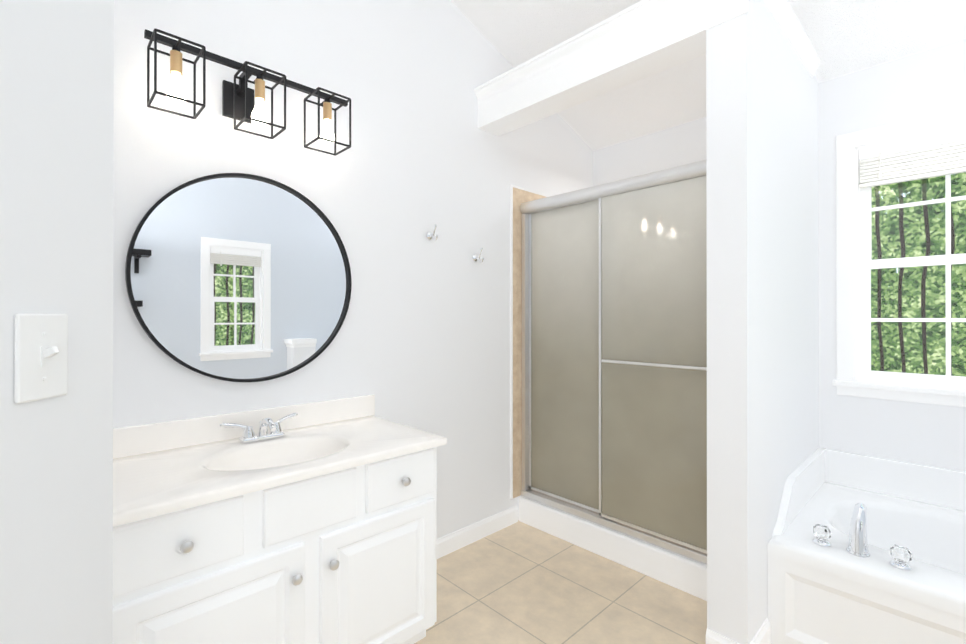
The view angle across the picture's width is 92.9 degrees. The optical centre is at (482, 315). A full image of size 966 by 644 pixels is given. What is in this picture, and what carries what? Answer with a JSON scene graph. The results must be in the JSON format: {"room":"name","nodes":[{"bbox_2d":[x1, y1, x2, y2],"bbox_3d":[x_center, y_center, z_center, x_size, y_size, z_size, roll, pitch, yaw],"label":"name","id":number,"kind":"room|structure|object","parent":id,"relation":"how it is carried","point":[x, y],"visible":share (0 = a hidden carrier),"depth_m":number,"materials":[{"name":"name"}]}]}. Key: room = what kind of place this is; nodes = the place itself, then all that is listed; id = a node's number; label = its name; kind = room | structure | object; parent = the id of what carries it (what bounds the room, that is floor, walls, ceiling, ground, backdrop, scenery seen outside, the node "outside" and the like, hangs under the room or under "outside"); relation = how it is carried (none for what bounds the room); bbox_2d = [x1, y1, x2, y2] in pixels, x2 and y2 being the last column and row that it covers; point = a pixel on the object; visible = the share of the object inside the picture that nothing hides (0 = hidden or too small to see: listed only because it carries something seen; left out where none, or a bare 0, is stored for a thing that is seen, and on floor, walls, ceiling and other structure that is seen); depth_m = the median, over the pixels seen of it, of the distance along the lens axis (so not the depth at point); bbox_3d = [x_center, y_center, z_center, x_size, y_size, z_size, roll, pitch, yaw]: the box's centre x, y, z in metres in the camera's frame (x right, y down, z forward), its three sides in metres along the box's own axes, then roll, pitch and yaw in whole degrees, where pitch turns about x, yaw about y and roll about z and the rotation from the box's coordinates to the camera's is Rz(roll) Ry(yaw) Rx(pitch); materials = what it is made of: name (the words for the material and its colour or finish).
{"room":"bathroom","nodes":[
{"label":"bathroom","id":0,"kind":"room"},
{"bbox_2d":[0,0,113,643],"bbox_3d":[-1.188,-0.934,0.038,1.827,4.500,2.518,0,0,-44],"label":"wall","id":1,"kind":"structure","parent":0,"point":[56,255],"depth_m":0.64,"materials":[{"name":"white paint"}]},
{"bbox_2d":[14,314,67,403],"bbox_3d":[-0.578,0.054,0.611,0.023,0.114,0.070,0,0,1],"label":"switch plate","id":2,"kind":"object","parent":1,"relation":"attached to","point":[40,356],"visible":1,"depth_m":0.61,"materials":[{"name":"white plastic"}]},
{"bbox_2d":[113,0,592,538],"bbox_3d":[-0.269,-0.928,2.584,3.267,4.500,0.120,0,0,-44],"label":"wall","id":3,"kind":"structure","parent":0,"point":[421,340],"depth_m":2.26,"materials":[{"name":"white paint"}]},
{"bbox_2d":[125,173,351,381],"bbox_3d":[-0.918,-0.150,1.849,0.828,0.828,0.030,0,0,-44],"label":"round mirror","id":4,"kind":"object","parent":3,"relation":"attached to","point":[237,277],"visible":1,"depth_m":1.81,"materials":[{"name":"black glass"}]},
{"bbox_2d":[144,28,350,155],"bbox_3d":[-0.872,-0.819,1.767,0.710,0.221,0.217,0,0,-44],"label":"sconce","id":5,"kind":"object","parent":3,"relation":"attached to","point":[237,102],"visible":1,"depth_m":1.73,"materials":[{"name":"black metal"}]},
{"bbox_2d":[426,224,437,240],"bbox_3d":[-0.264,-0.443,2.453,0.042,0.089,0.071,0,0,-44],"label":"robe hook","id":6,"kind":"object","parent":3,"relation":"attached to","point":[430,235],"visible":0.98,"depth_m":2.45,"materials":[{"name":"silver metal"}]},
{"bbox_2d":[473,248,483,262],"bbox_3d":[-0.022,-0.352,2.685,0.042,0.089,0.071,0,0,-44],"label":"robe hook","id":7,"kind":"object","parent":3,"relation":"attached to","point":[476,257],"visible":1,"depth_m":2.68,"materials":[{"name":"silver metal"}]},
{"bbox_2d":[414,520,706,643],"bbox_3d":[0.197,1.368,0.862,4.974,0.100,3.240,0,0,-44],"label":"floor","id":8,"kind":"structure","parent":0,"point":[518,582],"depth_m":2.14,"materials":[{"name":"tile"}]},
{"bbox_2d":[113,394,446,643],"bbox_3d":[-0.726,0.850,1.653,1.078,0.940,0.576,0,0,-44],"label":"bathroom vanity","id":9,"kind":"object","parent":8,"relation":"on","point":[316,523],"visible":0.9,"depth_m":1.49,"materials":[{"name":"white wood"}]},
{"bbox_2d":[219,412,297,442],"bbox_3d":[-0.825,0.433,1.751,0.290,0.094,0.153,0,0,-44],"label":"vanity faucet","id":10,"kind":"object","parent":9,"relation":"on","point":[249,435],"visible":1,"depth_m":1.75,"materials":[{"name":"silver metal"}]},
{"bbox_2d":[437,505,517,558],"bbox_3d":[-0.163,1.272,2.587,1.066,0.100,0.015,0,0,-44],"label":"baseboard","id":11,"kind":"structure","parent":8,"relation":"on","point":[461,538],"depth_m":2.70,"materials":[{"name":"white wood"}]},
{"bbox_2d":[519,496,706,600],"bbox_3d":[0.988,1.244,2.802,0.886,0.157,1.280,0,0,-44],"label":"shower curb","id":12,"kind":"object","parent":8,"relation":"on","point":[680,572],"visible":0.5,"depth_m":2.43,"materials":[{"name":"white"}]},
{"bbox_2d":[520,160,706,564],"bbox_3d":[0.715,0.213,2.542,0.121,1.902,1.278,0,0,-44],"label":"shower door","id":13,"kind":"structure","parent":12,"relation":"on","point":[614,355],"depth_m":2.48,"materials":[{"name":"grey glass"}]},
{"bbox_2d":[767,447,965,643],"bbox_3d":[2.044,1.022,1.638,0.991,0.595,1.551,0,0,-44],"label":"tub","id":14,"kind":"object","parent":8,"relation":"on","point":[836,592],"visible":0.9,"depth_m":1.83,"materials":[{"name":"white plastic"}]},
{"bbox_2d":[813,503,911,570],"bbox_3d":[1.452,0.815,1.762,0.144,0.168,0.291,0,0,-44],"label":"tub faucet","id":15,"kind":"object","parent":14,"relation":"on","point":[858,547],"visible":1,"depth_m":1.73,"materials":[{"name":"silver metal"}]},
{"bbox_2d":[479,30,705,135],"bbox_3d":[0.486,-1.230,2.326,0.170,0.223,1.300,0,0,-44],"label":"header beam","id":16,"kind":"structure","parent":0,"point":[681,52],"depth_m":2.21,"materials":[{"name":"white paint"}]},
{"bbox_2d":[451,0,965,150],"bbox_3d":[0.197,-2.188,0.871,4.974,1.856,3.240,0,0,-44],"label":"ceiling","id":17,"kind":"structure","parent":0,"point":[845,37],"depth_m":2.53,"materials":[{"name":"white paint"}]},
{"bbox_2d":[706,0,818,643],"bbox_3d":[1.369,-0.011,2.171,1.234,2.663,0.143,0,0,-44],"label":"wall","id":18,"kind":"structure","parent":0,"point":[762,265],"depth_m":1.79,"materials":[{"name":"white paint"}]},
{"bbox_2d":[474,0,765,127],"bbox_3d":[0.473,-1.231,2.188,0.038,0.223,1.481,0,0,-44],"label":"crown molding","id":19,"kind":"structure","parent":18,"relation":"attached to","point":[637,31],"depth_m":2.12,"materials":[{"name":"white"}]},
{"bbox_2d":[766,0,820,77],"bbox_3d":[1.382,-1.231,2.062,1.052,0.223,0.038,0,0,-44],"label":"crown molding","id":20,"kind":"structure","parent":18,"relation":"attached to","point":[781,10],"depth_m":2.11,"materials":[{"name":"white"}]},
{"bbox_2d":[593,39,965,471],"bbox_3d":[1.946,-0.928,2.550,0.120,4.500,3.240,0,0,-44],"label":"wall","id":21,"kind":"structure","parent":0,"point":[925,83],"depth_m":2.42,"materials":[{"name":"white paint"}]},
{"bbox_2d":[510,185,545,498],"bbox_3d":[0.513,0.206,3.243,0.930,2.081,0.010,0,0,-44],"label":"shower wall tile","id":22,"kind":"structure","parent":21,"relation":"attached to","point":[519,196],"depth_m":2.93,"materials":[{"name":"beige tile"}]},
{"bbox_2d":[832,107,965,406],"bbox_3d":[2.339,-0.274,2.104,0.160,1.396,1.166,0,0,-44],"label":"window","id":23,"kind":"structure","parent":21,"relation":"in","point":[862,170],"depth_m":2.36,"materials":[{"name":"white wood"}]},
{"label":"outside","id":24,"kind":"structure","parent":0,"visible":0},
{"bbox_2d":[871,172,965,376],"bbox_3d":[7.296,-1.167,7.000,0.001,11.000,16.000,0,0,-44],"label":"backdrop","id":25,"kind":"structure","parent":24,"point":[895,227],"depth_m":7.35,"materials":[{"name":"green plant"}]}
]}

